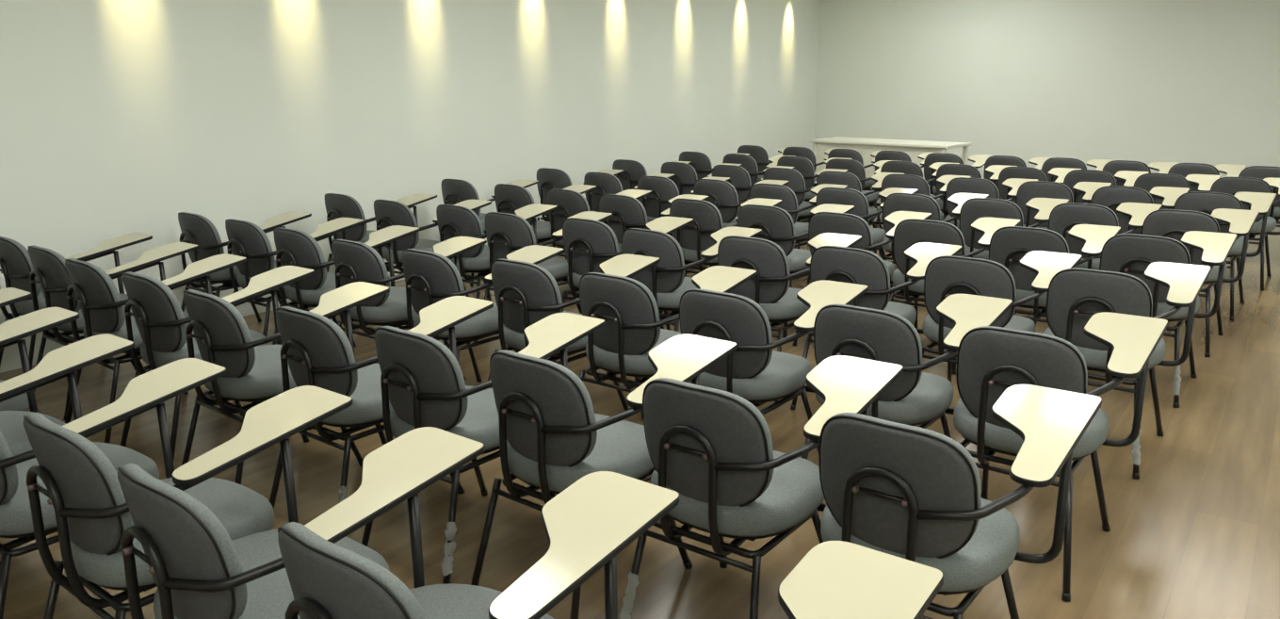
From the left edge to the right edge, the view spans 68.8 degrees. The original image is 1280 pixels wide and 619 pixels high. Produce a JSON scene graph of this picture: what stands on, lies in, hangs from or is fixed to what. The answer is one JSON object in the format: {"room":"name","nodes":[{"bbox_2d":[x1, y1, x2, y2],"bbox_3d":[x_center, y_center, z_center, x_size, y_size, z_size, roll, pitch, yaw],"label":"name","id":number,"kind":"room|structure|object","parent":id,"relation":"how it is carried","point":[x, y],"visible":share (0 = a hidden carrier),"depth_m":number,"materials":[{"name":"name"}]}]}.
{"room":"lecture hall","nodes":[
{"label":"lecture hall","id":0,"kind":"room"},
{"bbox_2d":[0,0,820,372],"bbox_3d":[-1.756,-1.584,7.027,0.100,2.700,14.100,9,17,34],"label":"wall","id":1,"kind":"structure","parent":0,"point":[118,118],"depth_m":6.52,"materials":[{"name":"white paint"}]},
{"bbox_2d":[0,191,1279,618],"bbox_3d":[1.312,0.276,5.250,7.600,0.100,14.300,9,17,34],"label":"floor","id":2,"kind":"structure","parent":0,"point":[1196,535],"depth_m":3.36,"materials":[{"name":"brown wood"}]},
{"bbox_2d":[0,287,32,307],"bbox_3d":[-2.758,0.294,3.574,0.534,0.774,0.693,10,18,36],"label":"chair","id":3,"kind":"object","parent":2,"relation":"on","point":[8,295],"visible":0.66,"depth_m":3.59,"materials":[{"name":"beige laminate"}]},
{"bbox_2d":[0,307,80,412],"bbox_3d":[-2.379,0.372,3.250,0.534,0.774,0.693,10,18,36],"label":"chair","id":4,"kind":"object","parent":2,"relation":"on","point":[12,331],"visible":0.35,"depth_m":3.23,"materials":[{"name":"beige laminate"}]},
{"bbox_2d":[0,333,134,455],"bbox_3d":[-1.988,0.459,2.888,0.534,0.774,0.693,10,18,37],"label":"chair","id":5,"kind":"object","parent":2,"relation":"on","point":[60,363],"visible":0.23,"depth_m":2.83,"materials":[{"name":"beige laminate"}]},
{"bbox_2d":[0,232,152,370],"bbox_3d":[-2.965,-0.030,4.869,0.534,0.774,0.693,10,18,37],"label":"chair","id":6,"kind":"object","parent":2,"relation":"on","point":[16,266],"visible":0.4,"depth_m":4.63,"materials":[{"name":"black paint"}]},
{"bbox_2d":[27,242,198,419],"bbox_3d":[-2.580,0.042,4.567,0.534,0.774,0.693,10,18,37],"label":"chair","id":7,"kind":"object","parent":2,"relation":"on","point":[50,269],"visible":0.48,"depth_m":4.34,"materials":[{"name":"grey fabric"}]},
{"bbox_2d":[0,357,226,618],"bbox_3d":[-1.582,0.523,2.616,0.534,0.774,0.693,10,18,37],"label":"chair","id":8,"kind":"object","parent":2,"relation":"on","point":[145,392],"visible":0.43,"depth_m":2.48,"materials":[{"name":"black paint"}]},
{"bbox_2d":[64,253,246,443],"bbox_3d":[-2.207,0.120,4.243,0.534,0.774,0.693,10,18,37],"label":"chair","id":9,"kind":"object","parent":2,"relation":"on","point":[98,298],"visible":0.56,"depth_m":4.01,"materials":[{"name":"grey fabric"}]},
{"bbox_2d":[23,385,352,618],"bbox_3d":[-1.148,0.583,2.364,0.534,0.774,0.693,10,18,37],"label":"chair","id":10,"kind":"object","parent":2,"relation":"on","point":[84,490],"visible":0.77,"depth_m":2.15,"materials":[{"name":"grey fabric"}]},
{"bbox_2d":[120,265,314,459],"bbox_3d":[-1.796,0.190,3.949,0.534,0.774,0.693,10,18,37],"label":"chair","id":11,"kind":"object","parent":2,"relation":"on","point":[161,322],"visible":0.48,"depth_m":3.71,"materials":[{"name":"grey fabric"}]},
{"bbox_2d":[178,210,311,322],"bbox_3d":[-2.389,-0.222,5.604,0.534,0.774,0.693,10,18,37],"label":"chair","id":12,"kind":"object","parent":2,"relation":"on","point":[196,229],"visible":0.52,"depth_m":5.37,"materials":[{"name":"black paint"}]},
{"bbox_2d":[181,281,389,484],"bbox_3d":[-1.387,0.269,3.616,0.534,0.774,0.693,11,18,38],"label":"chair","id":13,"kind":"object","parent":2,"relation":"on","point":[221,333],"visible":0.74,"depth_m":3.40,"materials":[{"name":"grey fabric"}]},
{"bbox_2d":[225,217,364,337],"bbox_3d":[-1.990,-0.155,5.324,0.534,0.774,0.693,10,18,37],"label":"chair","id":14,"kind":"object","parent":2,"relation":"on","point":[247,239],"visible":0.43,"depth_m":5.08,"materials":[{"name":"black paint"}]},
{"bbox_2d":[117,426,484,618],"bbox_3d":[-0.762,0.654,2.064,0.534,0.774,0.693,11,18,38],"label":"chair","id":15,"kind":"object","parent":2,"relation":"on","point":[197,570],"visible":0.74,"depth_m":1.86,"materials":[{"name":"grey fabric"}]},
{"bbox_2d":[272,225,419,347],"bbox_3d":[-1.603,-0.082,5.016,0.534,0.774,0.693,10,18,36],"label":"chair","id":16,"kind":"object","parent":2,"relation":"on","point":[297,248],"visible":0.53,"depth_m":4.79,"materials":[{"name":"black paint"}]},
{"bbox_2d":[324,193,437,272],"bbox_3d":[-1.809,-0.433,6.415,0.534,0.774,0.693,10,18,36],"label":"chair","id":17,"kind":"object","parent":2,"relation":"on","point":[337,205],"visible":0.38,"depth_m":6.17,"materials":[{"name":"black paint"}]},
{"bbox_2d":[269,295,493,509],"bbox_3d":[-0.942,0.330,3.356,0.534,0.774,0.693,10,18,37],"label":"chair","id":18,"kind":"object","parent":2,"relation":"on","point":[316,350],"visible":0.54,"depth_m":3.14,"materials":[{"name":"grey fabric"}]},
{"bbox_2d":[331,236,486,380],"bbox_3d":[-1.180,0.006,4.650,0.534,0.774,0.693,10,18,37],"label":"chair","id":19,"kind":"object","parent":2,"relation":"on","point":[354,261],"visible":0.59,"depth_m":4.43,"materials":[{"name":"grey fabric"}]},
{"bbox_2d":[373,199,491,324],"bbox_3d":[-1.379,-0.348,6.063,0.534,0.774,0.693,10,18,37],"label":"chair","id":20,"kind":"object","parent":2,"relation":"on","point":[387,213],"visible":0.53,"depth_m":5.83,"materials":[{"name":"black paint"}]},
{"bbox_2d":[277,470,680,618],"bbox_3d":[-0.338,0.714,1.808,0.534,0.774,0.693,11,18,38],"label":"chair","id":21,"kind":"object","parent":2,"relation":"on","point":[588,524],"visible":1,"depth_m":1.65,"materials":[{"name":"black paint"}]},
{"bbox_2d":[401,244,563,382],"bbox_3d":[-0.773,0.070,4.378,0.534,0.774,0.693,11,18,37],"label":"chair","id":22,"kind":"object","parent":2,"relation":"on","point":[430,278],"visible":0.58,"depth_m":4.17,"materials":[{"name":"grey fabric"}]},
{"bbox_2d":[361,312,604,583],"bbox_3d":[-0.529,0.392,3.092,0.534,0.774,0.693,10,18,37],"label":"chair","id":23,"kind":"object","parent":2,"relation":"on","point":[422,380],"visible":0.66,"depth_m":2.87,"materials":[{"name":"grey fabric"}]},
{"bbox_2d":[441,178,538,286],"bbox_3d":[-1.193,-0.639,7.206,0.534,0.774,0.693,10,18,37],"label":"chair","id":24,"kind":"object","parent":2,"relation":"on","point":[454,191],"visible":0.19,"depth_m":6.94,"materials":[{"name":"black paint"}]},
{"bbox_2d":[436,203,557,301],"bbox_3d":[-0.929,-0.291,5.818,0.534,0.774,0.693,10,18,37],"label":"chair","id":25,"kind":"object","parent":2,"relation":"on","point":[453,220],"visible":0.47,"depth_m":5.59,"materials":[{"name":"black paint"}]},
{"bbox_2d":[473,210,612,341],"bbox_3d":[-0.577,-0.208,5.473,0.534,0.774,0.693,11,18,37],"label":"chair","id":26,"kind":"object","parent":2,"relation":"on","point":[507,234],"visible":0.38,"depth_m":5.26,"materials":[{"name":"black paint"}]},
{"bbox_2d":[494,183,596,243],"bbox_3d":[-0.735,-0.550,6.835,0.534,0.774,0.693,11,18,37],"label":"chair","id":27,"kind":"object","parent":2,"relation":"on","point":[509,198],"visible":0.27,"depth_m":6.61,"materials":[{"name":"black paint"}]},
{"bbox_2d":[487,254,659,410],"bbox_3d":[-0.326,0.128,4.132,0.534,0.774,0.693,10,18,37],"label":"chair","id":28,"kind":"object","parent":2,"relation":"on","point":[526,293],"visible":0.48,"depth_m":3.92,"materials":[{"name":"grey fabric"}]},
{"bbox_2d":[536,167,623,259],"bbox_3d":[-0.551,-0.827,7.924,0.534,0.774,0.693,10,18,37],"label":"chair","id":29,"kind":"object","parent":2,"relation":"on","point":[548,179],"visible":0.31,"depth_m":7.68,"materials":[{"name":"black paint"}]},
{"bbox_2d":[546,188,651,257],"bbox_3d":[-0.330,-0.475,6.523,0.534,0.774,0.693,10,18,37],"label":"chair","id":30,"kind":"object","parent":2,"relation":"on","point":[569,202],"visible":0.33,"depth_m":6.29,"materials":[{"name":"black paint"}]},
{"bbox_2d":[470,333,737,618],"bbox_3d":[-0.121,0.457,2.819,0.534,0.774,0.693,11,18,38],"label":"chair","id":31,"kind":"object","parent":2,"relation":"on","point":[551,435],"visible":0.82,"depth_m":2.62,"materials":[{"name":"grey fabric"}]},
{"bbox_2d":[561,216,693,328],"bbox_3d":[-0.113,-0.153,5.236,0.534,0.774,0.693,10,18,37],"label":"chair","id":32,"kind":"object","parent":2,"relation":"on","point":[588,244],"visible":0.43,"depth_m":5.02,"materials":[{"name":"black paint"}]},
{"bbox_2d":[583,171,674,211],"bbox_3d":[-0.132,-0.744,7.578,0.534,0.774,0.693,10,18,37],"label":"chair","id":33,"kind":"object","parent":2,"relation":"on","point":[606,183],"visible":0.3,"depth_m":7.33,"materials":[{"name":"grey fabric"}]},
{"bbox_2d":[612,159,691,199],"bbox_3d":[0.062,-1.011,8.630,0.534,0.774,0.693,10,18,37],"label":"chair","id":34,"kind":"object","parent":2,"relation":"on","point":[633,170],"visible":0.3,"depth_m":8.36,"materials":[{"name":"grey fabric"}]},
{"bbox_2d":[599,194,709,251],"bbox_3d":[0.045,-0.400,6.209,0.534,0.774,0.693,10,18,37],"label":"chair","id":35,"kind":"object","parent":2,"relation":"on","point":[627,212],"visible":0.25,"depth_m":5.94,"materials":[{"name":"black paint"}]},
{"bbox_2d":[579,265,756,419],"bbox_3d":[0.070,0.196,3.846,0.534,0.774,0.693,10,18,37],"label":"chair","id":36,"kind":"object","parent":2,"relation":"on","point":[628,309],"visible":0.77,"depth_m":3.62,"materials":[{"name":"grey fabric"}]},
{"bbox_2d":[606,226,761,373],"bbox_3d":[0.222,-0.063,4.866,0.534,0.774,0.693,11,18,38],"label":"chair","id":37,"kind":"object","parent":2,"relation":"on","point":[667,281],"visible":0.49,"depth_m":4.63,"materials":[{"name":"grey fabric"}]},
{"bbox_2d":[637,175,730,267],"bbox_3d":[0.293,-0.672,7.275,0.534,0.774,0.693,10,18,37],"label":"chair","id":38,"kind":"object","parent":2,"relation":"on","point":[663,189],"visible":0.28,"depth_m":7.02,"materials":[{"name":"black paint"}]},
{"bbox_2d":[661,162,741,194],"bbox_3d":[0.497,-0.944,8.345,0.534,0.774,0.693,10,18,37],"label":"chair","id":39,"kind":"object","parent":2,"relation":"on","point":[685,177],"visible":0.27,"depth_m":8.07,"materials":[{"name":"grey fabric"}]},
{"bbox_2d":[679,151,750,179],"bbox_3d":[0.699,-1.212,9.400,0.534,0.774,0.693,10,18,37],"label":"chair","id":40,"kind":"object","parent":2,"relation":"on","point":[701,162],"visible":0.3,"depth_m":9.12,"materials":[{"name":"black paint"}]},
{"bbox_2d":[659,197,782,312],"bbox_3d":[0.500,-0.344,5.966,0.534,0.774,0.693,10,18,36],"label":"chair","id":41,"kind":"object","parent":2,"relation":"on","point":[693,238],"visible":0.41,"depth_m":5.73,"materials":[{"name":"black paint"}]},
{"bbox_2d":[684,178,789,276],"bbox_3d":[0.708,-0.610,7.014,0.534,0.774,0.693,10,18,37],"label":"chair","id":42,"kind":"object","parent":2,"relation":"on","point":[722,194],"visible":0.36,"depth_m":6.75,"materials":[{"name":"black paint"}]},
{"bbox_2d":[711,164,794,210],"bbox_3d":[0.922,-0.873,8.047,0.534,0.774,0.693,10,18,37],"label":"chair","id":43,"kind":"object","parent":2,"relation":"on","point":[740,179],"visible":0.31,"depth_m":7.77,"materials":[{"name":"grey fabric"}]},
{"bbox_2d":[722,153,794,185],"bbox_3d":[1.110,-1.140,9.098,0.534,0.774,0.693,10,18,37],"label":"chair","id":44,"kind":"object","parent":2,"relation":"on","point":[747,162],"visible":0.23,"depth_m":8.82,"materials":[{"name":"black paint"}]},
{"bbox_2d":[620,355,903,618],"bbox_3d":[0.319,0.515,2.571,0.534,0.774,0.693,10,18,36],"label":"chair","id":45,"kind":"object","parent":2,"relation":"on","point":[710,446],"visible":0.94,"depth_m":2.36,"materials":[{"name":"grey fabric"}]},
{"bbox_2d":[737,145,787,182],"bbox_3d":[1.356,-1.404,10.134,0.534,0.774,0.693,10,18,37],"label":"chair","id":46,"kind":"object","parent":2,"relation":"on","point":[758,153],"visible":0.26,"depth_m":9.85,"materials":[{"name":"black paint"}]},
{"bbox_2d":[679,280,868,452],"bbox_3d":[0.458,0.266,3.549,0.534,0.774,0.693,10,18,37],"label":"chair","id":47,"kind":"object","parent":2,"relation":"on","point":[754,372],"visible":0.66,"depth_m":3.33,"materials":[{"name":"grey fabric"}]},
{"bbox_2d":[717,232,861,403],"bbox_3d":[0.692,-0.009,4.631,0.534,0.774,0.693,10,18,37],"label":"chair","id":48,"kind":"object","parent":2,"relation":"on","point":[769,288],"visible":0.56,"depth_m":4.40,"materials":[{"name":"grey fabric"}]},
{"bbox_2d":[737,203,854,338],"bbox_3d":[0.894,-0.275,5.677,0.534,0.774,0.693,10,18,37],"label":"chair","id":49,"kind":"object","parent":2,"relation":"on","point":[776,224],"visible":0.31,"depth_m":5.42,"materials":[{"name":"black paint"}]},
{"bbox_2d":[748,183,848,287],"bbox_3d":[1.084,-0.536,6.702,0.534,0.774,0.693,10,18,37],"label":"chair","id":50,"kind":"object","parent":2,"relation":"on","point":[789,203],"visible":0.29,"depth_m":6.44,"materials":[{"name":"black paint"}]},
{"bbox_2d":[762,167,848,249],"bbox_3d":[1.323,-0.807,7.767,0.534,0.774,0.693,10,18,37],"label":"chair","id":51,"kind":"object","parent":2,"relation":"on","point":[797,184],"visible":0.3,"depth_m":7.50,"materials":[{"name":"black paint"}]},
{"bbox_2d":[782,146,833,186],"bbox_3d":[1.802,-1.336,9.843,0.534,0.774,0.693,10,18,37],"label":"chair","id":52,"kind":"object","parent":2,"relation":"on","point":[802,152],"visible":0.12,"depth_m":9.56,"materials":[{"name":"black paint"}]},
{"bbox_2d":[777,155,852,223],"bbox_3d":[1.590,-1.070,8.797,0.534,0.774,0.693,10,18,37],"label":"chair","id":53,"kind":"object","parent":2,"relation":"on","point":[804,166],"visible":0.28,"depth_m":8.52,"materials":[{"name":"grey fabric"}]},
{"bbox_2d":[827,148,881,221],"bbox_3d":[2.213,-1.262,9.535,0.534,0.774,0.693,10,18,37],"label":"chair","id":54,"kind":"object","parent":2,"relation":"on","point":[854,154],"visible":0.16,"depth_m":9.28,"materials":[{"name":"grey fabric"}]},
{"bbox_2d":[809,170,904,259],"bbox_3d":[1.705,-0.734,7.462,0.534,0.774,0.693,10,18,37],"label":"chair","id":55,"kind":"object","parent":2,"relation":"on","point":[852,181],"visible":0.26,"depth_m":7.22,"materials":[{"name":"black paint"}]},
{"bbox_2d":[777,540,943,618],"bbox_3d":[0.083,0.786,1.506,0.534,0.774,0.693,10,18,37],"label":"chair","id":56,"kind":"object","parent":2,"relation":"on","point":[834,579],"visible":1,"depth_m":1.52,"materials":[{"name":"beige laminate"}]},
{"bbox_2d":[826,158,896,227],"bbox_3d":[1.978,-0.994,8.481,0.534,0.774,0.693,10,18,37],"label":"chair","id":57,"kind":"object","parent":2,"relation":"on","point":[854,167],"visible":0.24,"depth_m":8.23,"materials":[{"name":"grey fabric"}]},
{"bbox_2d":[792,210,931,346],"bbox_3d":[1.262,-0.197,5.354,0.534,0.774,0.693,10,18,37],"label":"chair","id":58,"kind":"object","parent":2,"relation":"on","point":[820,222],"visible":0.3,"depth_m":5.11,"materials":[{"name":"black paint"}]},
{"bbox_2d":[805,187,918,292],"bbox_3d":[1.510,-0.476,6.446,0.534,0.774,0.693,10,18,37],"label":"chair","id":59,"kind":"object","parent":2,"relation":"on","point":[855,198],"visible":0.25,"depth_m":6.20,"materials":[{"name":"black paint"}]},
{"bbox_2d":[790,242,962,409],"bbox_3d":[1.089,0.059,4.347,0.534,0.774,0.693,11,18,38],"label":"chair","id":60,"kind":"object","parent":2,"relation":"on","point":[827,263],"visible":0.46,"depth_m":4.11,"materials":[{"name":"grey fabric"}]},
{"bbox_2d":[810,136,972,178],"bbox_3d":[2.833,-1.563,10.758,1.720,0.740,0.600,13,19,42],"label":"folding table","id":61,"kind":"object","parent":2,"relation":"on","point":[864,146],"visible":0.5,"depth_m":10.57,"materials":[{"name":"white laminate"}]},
{"bbox_2d":[874,150,932,197],"bbox_3d":[2.617,-1.198,9.261,0.534,0.774,0.693,10,18,37],"label":"chair","id":62,"kind":"object","parent":2,"relation":"on","point":[898,155],"visible":0.23,"depth_m":9.00,"materials":[{"name":"black paint"}]},
{"bbox_2d":[801,293,1012,459],"bbox_3d":[0.912,0.323,3.307,0.534,0.774,0.693,10,18,37],"label":"chair","id":63,"kind":"object","parent":2,"relation":"on","point":[915,397],"visible":0.48,"depth_m":3.08,"materials":[{"name":"grey fabric"}]},
{"bbox_2d":[874,161,959,227],"bbox_3d":[2.409,-0.935,8.228,0.534,0.774,0.693,10,18,37],"label":"chair","id":64,"kind":"object","parent":2,"relation":"on","point":[901,167],"visible":0.17,"depth_m":7.97,"materials":[{"name":"black paint"}]},
{"bbox_2d":[874,173,971,253],"bbox_3d":[2.152,-0.677,7.216,0.534,0.774,0.693,10,18,37],"label":"chair","id":65,"kind":"object","parent":2,"relation":"on","point":[895,180],"visible":0.27,"depth_m":6.96,"materials":[{"name":"black paint"}]},
{"bbox_2d":[880,192,988,295],"bbox_3d":[1.881,-0.399,6.127,0.534,0.774,0.693,10,18,37],"label":"chair","id":66,"kind":"object","parent":2,"relation":"on","point":[894,202],"visible":0.27,"depth_m":5.91,"materials":[{"name":"black paint"}]},
{"bbox_2d":[889,217,1020,373],"bbox_3d":[1.665,-0.133,5.079,0.534,0.774,0.693,10,18,36],"label":"chair","id":67,"kind":"object","parent":2,"relation":"on","point":[909,232],"visible":0.48,"depth_m":4.91,"materials":[{"name":"black paint"}]},
{"bbox_2d":[923,152,992,195],"bbox_3d":[3.008,-1.125,8.957,0.534,0.774,0.693,10,18,37],"label":"chair","id":68,"kind":"object","parent":2,"relation":"on","point":[980,160],"visible":0.29,"depth_m":8.79,"materials":[{"name":"black paint"}]},
{"bbox_2d":[818,384,1101,618],"bbox_3d":[0.738,0.576,2.311,0.534,0.774,0.693,10,18,37],"label":"chair","id":69,"kind":"object","parent":2,"relation":"on","point":[907,492],"visible":0.82,"depth_m":2.10,"materials":[{"name":"grey fabric"}]},
{"bbox_2d":[935,163,1017,219],"bbox_3d":[2.793,-0.863,7.926,0.534,0.774,0.693,10,18,37],"label":"chair","id":70,"kind":"object","parent":2,"relation":"on","point":[946,169],"visible":0.31,"depth_m":7.74,"materials":[{"name":"grey fabric"}]},
{"bbox_2d":[944,177,1038,228],"bbox_3d":[2.555,-0.611,6.939,0.534,0.774,0.693,10,18,37],"label":"chair","id":71,"kind":"object","parent":2,"relation":"on","point":[959,185],"visible":0.22,"depth_m":6.72,"materials":[{"name":"black paint"}]},
{"bbox_2d":[922,250,1082,382],"bbox_3d":[1.534,0.116,4.101,0.534,0.774,0.693,10,18,37],"label":"chair","id":72,"kind":"object","parent":2,"relation":"on","point":[946,276],"visible":0.5,"depth_m":3.92,"materials":[{"name":"grey fabric"}]},
{"bbox_2d":[959,197,1069,314],"bbox_3d":[2.284,-0.334,5.850,0.534,0.774,0.693,10,18,37],"label":"chair","id":73,"kind":"object","parent":2,"relation":"on","point":[972,209],"visible":0.28,"depth_m":5.67,"materials":[{"name":"black paint"}]},
{"bbox_2d":[983,155,1052,187],"bbox_3d":[3.458,-1.048,8.634,0.534,0.774,0.693,10,18,37],"label":"chair","id":74,"kind":"object","parent":2,"relation":"on","point":[1004,160],"visible":0.16,"depth_m":8.42,"materials":[{"name":"black paint"}]},
{"bbox_2d":[997,166,1081,203],"bbox_3d":[3.208,-0.798,7.651,0.534,0.774,0.693,10,18,37],"label":"chair","id":75,"kind":"object","parent":2,"relation":"on","point":[1023,172],"visible":0.16,"depth_m":7.46,"materials":[{"name":"grey fabric"}]},
{"bbox_2d":[988,224,1121,323],"bbox_3d":[2.079,-0.071,4.817,0.534,0.774,0.693,10,18,36],"label":"chair","id":76,"kind":"object","parent":2,"relation":"on","point":[1009,245],"visible":0.36,"depth_m":4.62,"materials":[{"name":"black paint"}]},
{"bbox_2d":[953,311,1168,600],"bbox_3d":[1.307,0.391,3.019,0.534,0.774,0.693,10,18,36],"label":"chair","id":77,"kind":"object","parent":2,"relation":"on","point":[991,360],"visible":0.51,"depth_m":2.84,"materials":[{"name":"grey fabric"}]},
{"bbox_2d":[1015,180,1111,228],"bbox_3d":[2.962,-0.547,6.670,0.534,0.774,0.693,10,18,37],"label":"chair","id":78,"kind":"object","parent":2,"relation":"on","point":[1028,190],"visible":0.27,"depth_m":6.48,"materials":[{"name":"black paint"}]},
{"bbox_2d":[1041,157,1113,181],"bbox_3d":[3.871,-0.986,8.369,0.534,0.774,0.693,10,18,37],"label":"chair","id":79,"kind":"object","parent":2,"relation":"on","point":[1049,164],"visible":0.16,"depth_m":8.17,"materials":[{"name":"black paint"}]},
{"bbox_2d":[1034,202,1162,325],"bbox_3d":[2.722,-0.275,5.600,0.534,0.774,0.693,10,18,37],"label":"chair","id":80,"kind":"object","parent":2,"relation":"on","point":[1063,217],"visible":0.31,"depth_m":5.39,"materials":[{"name":"black paint"}]},
{"bbox_2d":[1063,169,1149,204],"bbox_3d":[3.612,-0.732,7.375,0.534,0.774,0.693,10,18,37],"label":"chair","id":81,"kind":"object","parent":2,"relation":"on","point":[1072,178],"visible":0.17,"depth_m":7.18,"materials":[{"name":"grey fabric"}]},
{"bbox_2d":[1042,261,1211,478],"bbox_3d":[1.941,0.180,3.830,0.534,0.774,0.693,10,18,36],"label":"chair","id":82,"kind":"object","parent":2,"relation":"on","point":[1074,296],"visible":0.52,"depth_m":3.64,"materials":[{"name":"grey fabric"}]},
{"bbox_2d":[1090,185,1189,234],"bbox_3d":[3.333,-0.471,6.350,0.534,0.774,0.693,10,18,37],"label":"chair","id":83,"kind":"object","parent":2,"relation":"on","point":[1111,197],"visible":0.22,"depth_m":6.13,"materials":[{"name":"black paint"}]},
{"bbox_2d":[1102,160,1178,186],"bbox_3d":[4.256,-0.914,8.069,0.534,0.774,0.693,10,18,37],"label":"chair","id":84,"kind":"object","parent":2,"relation":"on","point":[1111,167],"visible":0.14,"depth_m":7.86,"materials":[{"name":"black paint"}]},
{"bbox_2d":[1099,230,1237,407],"bbox_3d":[2.520,-0.013,4.569,0.534,0.774,0.693,10,18,36],"label":"chair","id":85,"kind":"object","parent":2,"relation":"on","point":[1128,253],"visible":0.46,"depth_m":4.35,"materials":[{"name":"grey fabric"}]},
{"bbox_2d":[1133,173,1221,209],"bbox_3d":[4.007,-0.664,7.088,0.534,0.774,0.693,10,18,37],"label":"chair","id":86,"kind":"object","parent":2,"relation":"on","point":[1146,182],"visible":0.3,"depth_m":6.88,"materials":[{"name":"grey fabric"}]},
{"bbox_2d":[1140,208,1259,356],"bbox_3d":[3.119,-0.207,5.316,0.534,0.774,0.693,10,18,37],"label":"chair","id":87,"kind":"object","parent":2,"relation":"on","point":[1172,223],"visible":0.34,"depth_m":5.10,"materials":[{"name":"black paint"}]},
{"bbox_2d":[1167,162,1247,191],"bbox_3d":[4.661,-0.850,7.797,0.534,0.774,0.693,10,18,37],"label":"chair","id":88,"kind":"object","parent":2,"relation":"on","point":[1184,170],"visible":0.19,"depth_m":7.58,"materials":[{"name":"black paint"}]},
{"bbox_2d":[1173,191,1276,320],"bbox_3d":[3.707,-0.395,6.035,0.534,0.774,0.693,10,18,37],"label":"chair","id":89,"kind":"object","parent":2,"relation":"on","point":[1207,202],"visible":0.34,"depth_m":5.82,"materials":[{"name":"black paint"}]},
{"bbox_2d":[1209,176,1279,290],"bbox_3d":[4.407,-0.598,6.807,0.534,0.774,0.693,10,18,37],"label":"chair","id":90,"kind":"object","parent":2,"relation":"on","point":[1230,185],"visible":0.23,"depth_m":6.58,"materials":[{"name":"black paint"}]},
{"bbox_2d":[1225,165,1279,260],"bbox_3d":[5.049,-0.779,7.500,0.534,0.774,0.693,10,18,37],"label":"chair","id":91,"kind":"object","parent":2,"relation":"on","point":[1255,171],"visible":0.2,"depth_m":7.26,"materials":[{"name":"black paint"}]},
{"bbox_2d":[814,0,1279,178],"bbox_3d":[5.419,-2.537,10.502,7.600,2.700,0.100,9,17,34],"label":"wall","id":92,"kind":"structure","parent":0,"point":[1144,81],"depth_m":10.82,"materials":[{"name":"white paint"}]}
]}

